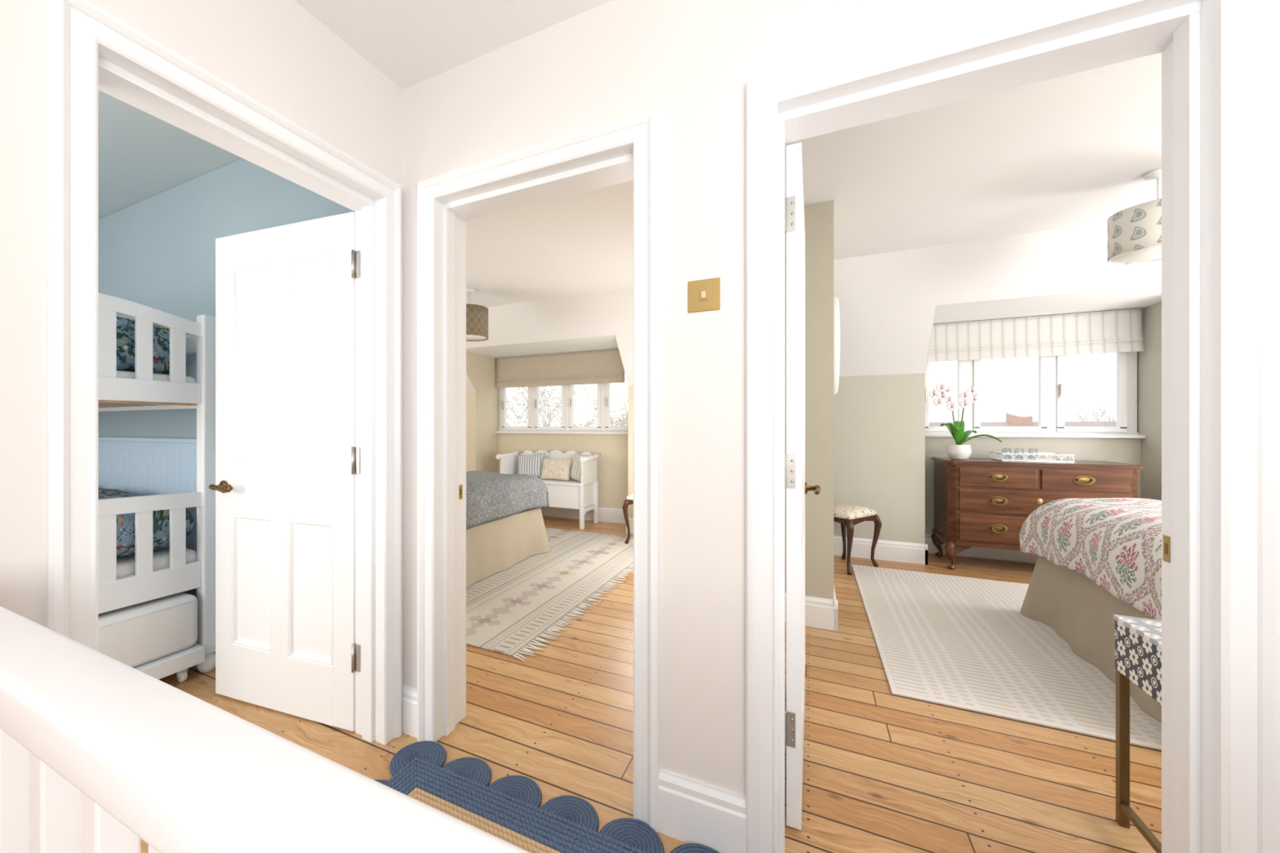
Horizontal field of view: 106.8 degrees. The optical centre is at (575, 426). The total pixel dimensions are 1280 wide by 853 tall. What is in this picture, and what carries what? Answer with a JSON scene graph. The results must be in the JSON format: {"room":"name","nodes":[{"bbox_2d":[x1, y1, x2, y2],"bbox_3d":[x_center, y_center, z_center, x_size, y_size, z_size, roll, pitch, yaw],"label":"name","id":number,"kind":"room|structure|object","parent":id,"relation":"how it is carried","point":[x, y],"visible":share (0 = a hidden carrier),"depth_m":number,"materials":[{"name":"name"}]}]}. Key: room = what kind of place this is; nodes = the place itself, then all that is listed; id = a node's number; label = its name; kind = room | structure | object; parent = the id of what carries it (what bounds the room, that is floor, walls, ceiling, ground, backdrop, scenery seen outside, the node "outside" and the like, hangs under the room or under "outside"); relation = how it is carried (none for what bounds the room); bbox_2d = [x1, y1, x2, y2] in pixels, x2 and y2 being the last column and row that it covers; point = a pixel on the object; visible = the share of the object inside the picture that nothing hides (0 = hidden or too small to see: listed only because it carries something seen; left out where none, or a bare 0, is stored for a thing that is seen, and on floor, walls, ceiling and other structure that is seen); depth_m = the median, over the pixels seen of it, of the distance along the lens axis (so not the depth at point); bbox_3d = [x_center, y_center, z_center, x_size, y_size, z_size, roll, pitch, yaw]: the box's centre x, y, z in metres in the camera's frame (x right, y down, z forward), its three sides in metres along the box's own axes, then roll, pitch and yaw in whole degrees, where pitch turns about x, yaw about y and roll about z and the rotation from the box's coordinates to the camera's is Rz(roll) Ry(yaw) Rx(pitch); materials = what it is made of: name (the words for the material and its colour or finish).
{"room":"upstairs landing","nodes":[
{"label":"upstairs landing","id":0,"kind":"room"},
{"bbox_2d":[97,89,242,219],"bbox_3d":[-3.039,-1.350,1.043,3.425,0.098,3.590,0,0,26],"label":"ceiling","id":1,"kind":"structure","parent":0,"point":[142,156],"depth_m":2.28,"materials":[{"name":"white paint"}]},
{"bbox_2d":[0,0,402,684],"bbox_3d":[-1.513,-0.068,0.265,0.140,2.462,3.540,0,0,26],"label":"wall","id":2,"kind":"structure","parent":0,"point":[277,53],"depth_m":0.96,"materials":[{"name":"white paint"}]},
{"bbox_2d":[44,0,401,745],"bbox_3d":[-0.934,0.125,1.409,0.172,2.076,0.927,0,0,26],"label":"door frame","id":3,"kind":"structure","parent":2,"relation":"attached to","point":[88,49],"depth_m":1.14,"materials":[{"name":"white paint"}]},
{"bbox_2d":[466,351,498,472],"bbox_3d":[-1.307,0.065,6.168,0.104,2.197,1.088,0,0,26],"label":"wall","id":4,"kind":"structure","parent":0,"point":[481,370],"depth_m":6.25,"materials":[{"name":"beige paint"}]},
{"bbox_2d":[466,334,618,358],"bbox_3d":[-0.312,-0.984,5.724,2.071,0.100,1.008,0,0,26],"label":"ceiling","id":5,"kind":"structure","parent":0,"point":[604,342],"depth_m":5.58,"materials":[{"name":"white paint"}]},
{"bbox_2d":[97,0,1011,795],"bbox_3d":[-0.969,-0.068,2.053,6.250,2.462,0.150,0,0,26],"label":"wall","id":6,"kind":"structure","parent":0,"point":[691,61],"depth_m":1.36,"materials":[{"name":"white paint"}]},
{"bbox_2d":[97,436,196,597],"bbox_3d":[-2.332,0.563,2.623,3.300,1.000,0.031,0,0,26],"label":"wainscoting","id":7,"kind":"structure","parent":6,"relation":"attached to","point":[136,466],"depth_m":2.65,"materials":[{"name":"wood"}]},
{"bbox_2d":[208,211,359,731],"bbox_3d":[-1.184,0.171,1.931,0.800,1.968,0.158,0,0,20],"label":"door","id":8,"kind":"structure","parent":6,"relation":"in","point":[287,458],"depth_m":1.90,"materials":[{"name":"white paint"}]},
{"bbox_2d":[401,684,417,737],"bbox_3d":[-0.630,1.078,1.792,0.099,0.170,0.020,0,0,26],"label":"baseboard","id":9,"kind":"structure","parent":6,"relation":"attached to","point":[409,694],"depth_m":1.78,"materials":[{"name":"white paint"}]},
{"bbox_2d":[458,484,462,499],"bbox_3d":[-0.454,0.258,1.863,0.003,0.056,0.020,0,0,26],"label":"strike plate","id":10,"kind":"object","parent":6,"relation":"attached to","point":[460,486],"visible":1,"depth_m":1.86,"materials":[{"name":"gold metal"}]},
{"bbox_2d":[417,108,659,832],"bbox_3d":[-0.136,0.125,1.643,0.920,2.076,0.212,0,0,26],"label":"door frame","id":11,"kind":"structure","parent":6,"relation":"attached to","point":[626,149],"depth_m":1.70,"materials":[{"name":"white paint"}]},
{"bbox_2d":[657,768,746,852],"bbox_3d":[0.347,1.078,1.312,0.241,0.170,0.020,0,0,26],"label":"baseboard","id":12,"kind":"structure","parent":6,"relation":"attached to","point":[691,811],"depth_m":1.30,"materials":[{"name":"white paint"}]},
{"bbox_2d":[688,277,719,312],"bbox_3d":[0.354,-0.365,1.312,0.088,0.088,0.012,0,0,26],"label":"light switch","id":13,"kind":"object","parent":6,"relation":"attached to","point":[704,295],"visible":1,"depth_m":1.31,"materials":[{"name":"gold metal"}]},
{"bbox_2d":[784,142,821,830],"bbox_3d":[0.795,0.171,1.697,0.158,1.968,0.784,0,0,27],"label":"door","id":14,"kind":"structure","parent":6,"relation":"in","point":[796,486],"depth_m":1.36,"materials":[{"name":"white paint"}]},
{"bbox_2d":[746,0,1279,852],"bbox_3d":[0.896,0.125,1.120,0.916,2.076,0.182,0,0,26],"label":"door frame","id":15,"kind":"structure","parent":6,"relation":"attached to","point":[1220,59],"depth_m":0.95,"materials":[{"name":"white paint"}]},
{"bbox_2d":[1162,534,1169,563],"bbox_3d":[1.269,0.263,1.016,0.003,0.056,0.020,0,0,26],"label":"strike plate","id":16,"kind":"object","parent":6,"relation":"attached to","point":[1166,540],"visible":1,"depth_m":1.01,"materials":[{"name":"gold metal"}]},
{"bbox_2d":[497,433,627,509],"bbox_3d":[-0.123,0.115,6.109,2.071,2.097,0.150,0,0,26],"label":"wall","id":17,"kind":"structure","parent":0,"point":[612,464],"depth_m":5.83,"materials":[{"name":"beige paint"}]},
{"bbox_2d":[495,348,625,387],"bbox_3d":[-0.247,-0.722,6.014,1.850,0.413,0.070,0,0,26],"label":"blind","id":18,"kind":"object","parent":17,"relation":"attached to","point":[597,366],"visible":0.97,"depth_m":5.96,"materials":[{"name":"beige fabric"}]},
{"bbox_2d":[494,431,627,434],"bbox_3d":[-0.161,0.080,6.033,2.075,0.027,0.100,0,0,26],"label":"sill","id":19,"kind":"structure","parent":17,"relation":"attached to","point":[495,432],"depth_m":5.95,"materials":[{"name":"white paint"}]},
{"bbox_2d":[498,382,627,431],"bbox_3d":[-0.139,-0.392,6.075,2.070,0.970,0.105,0,0,26],"label":"window","id":20,"kind":"structure","parent":17,"relation":"in","point":[603,389],"depth_m":6.06,"materials":[{"name":"white paint"}]},
{"bbox_2d":[540,506,626,524],"bbox_3d":[-0.161,1.078,6.033,2.081,0.170,0.020,0,0,26],"label":"baseboard","id":21,"kind":"structure","parent":17,"relation":"attached to","point":[605,514],"depth_m":5.86,"materials":[{"name":"white paint"}]},
{"bbox_2d":[614,334,628,516],"bbox_3d":[0.647,0.065,5.208,0.104,2.197,1.088,0,0,26],"label":"wall","id":22,"kind":"structure","parent":0,"point":[615,335],"depth_m":5.17,"materials":[{"name":"beige paint"}]},
{"bbox_2d":[140,515,1161,852],"bbox_3d":[0.145,1.223,1.712,8.650,0.120,7.800,0,0,26],"label":"floor","id":23,"kind":"structure","parent":0,"point":[884,771],"depth_m":1.72,"materials":[{"name":"brown wood"}]},
{"bbox_2d":[97,591,204,682],"bbox_3d":[-2.527,0.968,2.136,1.420,0.390,0.805,0,0,26],"label":"drawer","id":24,"kind":"object","parent":23,"relation":"on","point":[157,637],"visible":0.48,"depth_m":2.04,"materials":[{"name":"white wood"}]},
{"bbox_2d":[97,293,215,672],"bbox_3d":[-2.840,0.313,2.304,2.078,1.700,0.952,0,0,26],"label":"bunk bed","id":25,"kind":"object","parent":23,"relation":"on","point":[141,393],"visible":0.43,"depth_m":2.10,"materials":[{"name":"white paint"}]},
{"bbox_2d":[116,546,196,578],"bbox_3d":[-2.831,0.643,2.300,1.910,0.121,0.830,0,0,26],"label":"mattress","id":26,"kind":"object","parent":25,"relation":"on","point":[161,557],"visible":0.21,"depth_m":2.11,"materials":[{"name":"white fabric"}]},
{"bbox_2d":[97,487,194,557],"bbox_3d":[-2.805,0.451,2.287,1.868,0.261,0.830,0,0,26],"label":"duvet","id":27,"kind":"object","parent":26,"relation":"on","point":[161,518],"visible":0.2,"depth_m":2.11,"materials":[{"name":"fabric"}]},
{"bbox_2d":[116,370,196,382],"bbox_3d":[-2.831,-0.181,2.300,1.910,0.111,0.830,0,0,26],"label":"mattress","id":28,"kind":"object","parent":25,"relation":"on","point":[120,374],"visible":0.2,"depth_m":2.10,"materials":[{"name":"white fabric"}]},
{"bbox_2d":[116,316,169,374],"bbox_3d":[-1.958,-0.363,2.144,0.149,0.249,0.311,0,0,21],"label":"pillow","id":29,"kind":"object","parent":28,"relation":"on","point":[125,326],"visible":0.34,"depth_m":2.07,"materials":[{"name":"blue fabric"}]},
{"bbox_2d":[0,605,529,852],"bbox_3d":[0.041,0.703,0.201,2.701,0.921,0.073,0,0,26],"label":"balustrade","id":30,"kind":"object","parent":23,"relation":"on","point":[99,753],"visible":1,"depth_m":0.36,"materials":[{"name":"paint"}]},
{"bbox_2d":[374,741,718,852],"bbox_3d":[-0.034,1.152,0.928,1.728,0.020,1.007,0,0,26],"label":"rug","id":31,"kind":"object","parent":23,"relation":"on","point":[508,809],"visible":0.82,"depth_m":1.42,"materials":[{"name":"fabric"}]},
{"bbox_2d":[495,449,600,529],"bbox_3d":[-0.342,0.731,5.792,1.215,0.865,0.477,0,0,26],"label":"bench","id":32,"kind":"object","parent":23,"relation":"on","point":[573,494],"visible":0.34,"depth_m":5.55,"materials":[{"name":"white paint"}]},
{"bbox_2d":[517,452,545,477],"bbox_3d":[-0.569,0.498,5.963,0.410,0.346,0.156,0,0,19],"label":"cushion","id":33,"kind":"object","parent":32,"relation":"on","point":[532,464],"visible":0.85,"depth_m":5.91,"materials":[{"name":"white fabric"}]},
{"bbox_2d":[540,457,572,481],"bbox_3d":[-0.244,0.521,5.755,0.422,0.260,0.150,0,0,30],"label":"cushion","id":34,"kind":"object","parent":32,"relation":"on","point":[553,468],"visible":1,"depth_m":5.69,"materials":[{"name":"beige fabric"}]},
{"bbox_2d":[568,453,586,482],"bbox_3d":[0.039,0.493,5.646,0.158,0.339,0.342,0,0,-33],"label":"cushion","id":35,"kind":"object","parent":32,"relation":"on","point":[575,467],"visible":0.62,"depth_m":5.61,"materials":[{"name":"beige fabric"}]},
{"bbox_2d":[466,527,633,661],"bbox_3d":[-0.400,1.156,3.918,1.725,0.012,2.720,0,0,26],"label":"rug","id":36,"kind":"object","parent":23,"relation":"on","point":[508,611],"visible":0.67,"depth_m":3.31,"materials":[{"name":"white fabric"}]},
{"bbox_2d":[466,506,550,588],"bbox_3d":[-1.503,0.864,4.180,2.114,0.572,1.579,0,0,26],"label":"bed skirt","id":37,"kind":"object","parent":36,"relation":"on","point":[493,546],"visible":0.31,"depth_m":3.79,"materials":[{"name":"white fabric"}]},
{"bbox_2d":[466,471,549,528],"bbox_3d":[-1.274,0.584,4.059,1.575,0.347,1.546,0,0,26],"label":"quilt","id":38,"kind":"object","parent":37,"relation":"on","point":[490,495],"visible":0.32,"depth_m":3.78,"materials":[{"name":"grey fabric"}]},
{"bbox_2d":[622,492,633,543],"bbox_3d":[0.706,0.906,4.779,0.342,0.508,0.472,0,0,26],"label":"footstool","id":39,"kind":"object","parent":36,"relation":"on","point":[629,499],"visible":0.16,"depth_m":4.64,"materials":[{"name":"brown wood"}]},
{"bbox_2d":[833,504,881,574],"bbox_3d":[2.250,0.915,3.931,0.472,0.508,0.342,0,0,-31],"label":"footstool","id":40,"kind":"object","parent":23,"relation":"on","point":[848,515],"visible":0.86,"depth_m":3.81,"materials":[{"name":"white fabric"}]},
{"bbox_2d":[851,564,1161,750],"bbox_3d":[3.127,1.157,2.365,2.875,0.010,2.116,0,0,26],"label":"area rug","id":41,"kind":"object","parent":23,"relation":"on","point":[966,643],"visible":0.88,"depth_m":2.37,"materials":[{"name":"beige fabric"}]},
{"bbox_2d":[1020,555,1161,722],"bbox_3d":[3.379,0.864,1.827,2.107,0.572,1.544,0,0,26],"label":"bed","id":42,"kind":"object","parent":41,"relation":"on","point":[1081,612],"visible":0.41,"depth_m":2.37,"materials":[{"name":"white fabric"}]},
{"bbox_2d":[1019,497,1161,620],"bbox_3d":[3.141,0.573,1.933,1.582,0.402,1.506,0,0,26],"label":"quilt","id":43,"kind":"object","parent":42,"relation":"on","point":[1115,543],"visible":0.48,"depth_m":2.21,"materials":[{"name":"fabric"}]},
{"bbox_2d":[930,457,1144,569],"bbox_3d":[3.630,0.729,3.809,1.170,0.903,0.544,0,0,26],"label":"dresser","id":44,"kind":"object","parent":23,"relation":"on","point":[979,502],"visible":0.68,"depth_m":3.69,"materials":[{"name":"brown wood"}]},
{"bbox_2d":[928,382,1002,459],"bbox_3d":[3.230,-0.045,3.961,0.476,0.642,0.255,0,0,26],"label":"potted orchid","id":45,"kind":"object","parent":44,"relation":"on","point":[958,451],"visible":1,"depth_m":3.94,"materials":[{"name":"white plant"}]},
{"bbox_2d":[990,451,1075,462],"bbox_3d":[3.628,0.244,3.777,0.428,0.064,0.268,0,0,26],"label":"tray","id":46,"kind":"object","parent":44,"relation":"on","point":[1002,459],"visible":1,"depth_m":3.73,"materials":[{"name":"metal"}]},
{"bbox_2d":[1112,614,1161,852],"bbox_3d":[1.653,0.860,1.115,0.364,0.607,0.456,0,0,26],"label":"bedside table","id":47,"kind":"object","parent":23,"relation":"on","point":[1138,641],"visible":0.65,"depth_m":1.35,"materials":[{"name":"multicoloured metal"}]},
{"bbox_2d":[466,373,924,543],"bbox_3d":[1.718,0.331,4.686,8.350,1.665,0.150,0,0,26],"label":"wall","id":48,"kind":"structure","parent":0,"point":[879,420],"depth_m":4.14,"materials":[{"name":"beige paint"}]},
{"bbox_2d":[626,517,633,533],"bbox_3d":[1.181,1.078,4.855,1.405,0.170,0.020,0,0,26],"label":"baseboard","id":49,"kind":"structure","parent":48,"relation":"attached to","point":[630,519],"depth_m":5.13,"materials":[{"name":"white paint"}]},
{"bbox_2d":[833,535,928,564],"bbox_3d":[2.422,1.078,4.245,1.202,0.170,0.020,0,0,26],"label":"baseboard","id":50,"kind":"structure","parent":48,"relation":"attached to","point":[886,550],"depth_m":4.10,"materials":[{"name":"white paint"}]},
{"bbox_2d":[294,0,1161,306],"bbox_3d":[-0.032,-1.349,1.125,8.350,0.100,6.390,0,0,26],"label":"ceiling","id":51,"kind":"structure","parent":0,"point":[1075,149],"depth_m":2.37,"materials":[{"name":"white paint"}]},
{"bbox_2d":[466,288,488,341],"bbox_3d":[-1.006,-1.068,4.476,0.344,0.462,0.344,0,0,26],"label":"pendant lamp","id":52,"kind":"object","parent":51,"relation":"hanging from","point":[477,316],"visible":0.65,"depth_m":4.35,"materials":[{"name":"brown fabric"}]},
{"bbox_2d":[466,334,487,340],"bbox_3d":[-1.006,-0.847,4.476,0.332,0.004,0.332,0,0,26],"label":"diffuser","id":53,"kind":"object","parent":52,"relation":"attached to","point":[468,337],"depth_m":4.49,"materials":[{"name":"white plastic"}]},
{"bbox_2d":[1107,168,1161,265],"bbox_3d":[2.967,-1.091,2.408,0.344,0.417,0.344,0,0,26],"label":"pendant lamp","id":54,"kind":"object","parent":51,"relation":"hanging from","point":[1135,232],"visible":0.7,"depth_m":2.39,"materials":[{"name":"beige fabric"}]},
{"bbox_2d":[1109,244,1161,262],"bbox_3d":[2.967,-0.892,2.408,0.332,0.004,0.332,0,0,26],"label":"diffuser","id":55,"kind":"object","parent":54,"relation":"attached to","point":[1133,253],"depth_m":2.45,"materials":[{"name":"white plastic"}]},
{"bbox_2d":[784,200,833,599],"bbox_3d":[1.549,-0.068,3.342,0.431,2.462,1.196,0,0,26],"label":"wall","id":56,"kind":"structure","parent":0,"point":[818,217],"depth_m":2.74,"materials":[{"name":"beige painted plaster"}]},
{"bbox_2d":[784,592,837,631],"bbox_3d":[1.289,1.078,2.792,0.451,0.170,0.020,0,0,26],"label":"baseboard","id":57,"kind":"structure","parent":56,"relation":"attached to","point":[820,613],"depth_m":2.73,"materials":[{"name":"white paint"}]},
{"bbox_2d":[833,584,837,631],"bbox_3d":[1.746,1.078,3.233,0.020,0.170,1.216,0,0,26],"label":"baseboard","id":58,"kind":"structure","parent":56,"relation":"attached to","point":[834,594],"depth_m":2.69,"materials":[{"name":"white paint"}]},
{"bbox_2d":[833,296,839,395],"bbox_3d":[1.864,-0.582,3.429,0.056,0.724,0.724,0,0,26],"label":"round mirror","id":59,"kind":"object","parent":56,"relation":"attached to","point":[836,303],"visible":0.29,"depth_m":3.14,"materials":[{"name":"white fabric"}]},
{"bbox_2d":[466,222,1161,391],"bbox_3d":[1.567,-0.946,4.377,8.350,0.987,0.858,0,0,26],"label":"ceiling","id":60,"kind":"structure","parent":0,"point":[888,301],"depth_m":3.67,"materials":[{"name":"white paint"}]},
{"bbox_2d":[924,305,936,370],"bbox_3d":[2.936,0.065,4.082,0.104,2.197,1.088,0,0,26],"label":"wall","id":61,"kind":"structure","parent":0,"point":[935,305],"depth_m":3.82,"materials":[{"name":"white paint"}]},
{"bbox_2d":[924,543,928,564],"bbox_3d":[3.055,1.078,4.193,0.020,0.170,0.485,0,0,26],"label":"baseboard","id":62,"kind":"structure","parent":61,"relation":"attached to","point":[926,546],"depth_m":3.98,"materials":[{"name":"white paint"}]},
{"bbox_2d":[924,436,1141,534],"bbox_3d":[3.857,0.115,4.152,1.486,2.097,0.150,0,0,26],"label":"wall","id":63,"kind":"structure","parent":0,"point":[1126,451],"depth_m":4.04,"materials":[{"name":"beige paint"}]},
{"bbox_2d":[924,533,1038,563],"bbox_3d":[3.820,1.078,4.076,1.496,0.170,0.020,0,0,26],"label":"baseboard","id":64,"kind":"structure","parent":63,"relation":"attached to","point":[974,552],"depth_m":4.15,"materials":[{"name":"white paint"}]},
{"bbox_2d":[924,351,1138,435],"bbox_3d":[3.841,-0.392,4.118,1.490,0.970,0.105,0,0,26],"label":"window","id":65,"kind":"structure","parent":63,"relation":"in","point":[1051,368],"depth_m":4.01,"materials":[{"name":"white paint"}]},
{"bbox_2d":[927,308,1143,361],"bbox_3d":[3.789,-0.756,4.030,1.445,0.346,0.070,0,0,26],"label":"blind","id":66,"kind":"object","parent":63,"relation":"attached to","point":[1113,331],"visible":0.94,"depth_m":3.96,"materials":[{"name":"white fabric"}]},
{"bbox_2d":[924,433,1146,438],"bbox_3d":[3.820,0.080,4.076,1.490,0.027,0.100,0,0,26],"label":"sill","id":67,"kind":"structure","parent":63,"relation":"attached to","point":[1091,436],"depth_m":3.93,"materials":[{"name":"white paint"}]},
{"bbox_2d":[933,284,1161,324],"bbox_3d":[3.668,-0.984,3.767,1.486,0.100,1.008,0,0,26],"label":"ceiling","id":68,"kind":"structure","parent":0,"point":[1137,297],"depth_m":3.63,"materials":[{"name":"white paint"}]},
{"bbox_2d":[1137,302,1161,500],"bbox_3d":[4.365,0.065,3.380,0.104,2.197,1.088,0,0,26],"label":"wall","id":69,"kind":"structure","parent":0,"point":[1149,360],"depth_m":3.65,"materials":[{"name":"beige paint"}]},
{"label":"outside","id":70,"kind":"structure","parent":0,"visible":0},
{"bbox_3d":[41.215,6.713,72.504,170.000,0.100,153.500,0,0,26],"label":"ground","id":71,"kind":"structure","parent":70,"visible":0},
{"bbox_2d":[506,385,597,426],"bbox_3d":[-1.756,2.230,18.866,6.362,8.894,6.351,0,0,13],"label":"tree","id":72,"kind":"object","parent":71,"relation":"on","point":[576,412],"visible":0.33,"depth_m":17.57,"materials":[{"name":"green plant"}]},
{"bbox_2d":[590,391,627,426],"bbox_3d":[2.694,2.328,22.492,4.088,8.707,5.856,0,0,5],"label":"tree","id":73,"kind":"object","parent":71,"relation":"on","point":[619,421],"visible":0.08,"depth_m":23.19,"materials":[{"name":"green plant"}]},
{"bbox_2d":[928,404,1116,426],"bbox_3d":[28.431,2.688,28.367,17.600,7.950,7.600,0,0,26],"label":"house","id":74,"kind":"structure","parent":71,"relation":"on","point":[1021,415],"depth_m":28.62,"materials":[{"name":"white ceramic"}]},
{"bbox_2d":[1066,404,1116,422],"bbox_3d":[40.324,2.381,37.085,7.159,8.582,6.613,0,0,40],"label":"tree","id":75,"kind":"object","parent":71,"relation":"on","point":[1082,419],"visible":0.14,"depth_m":35.99,"materials":[{"name":"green plant"}]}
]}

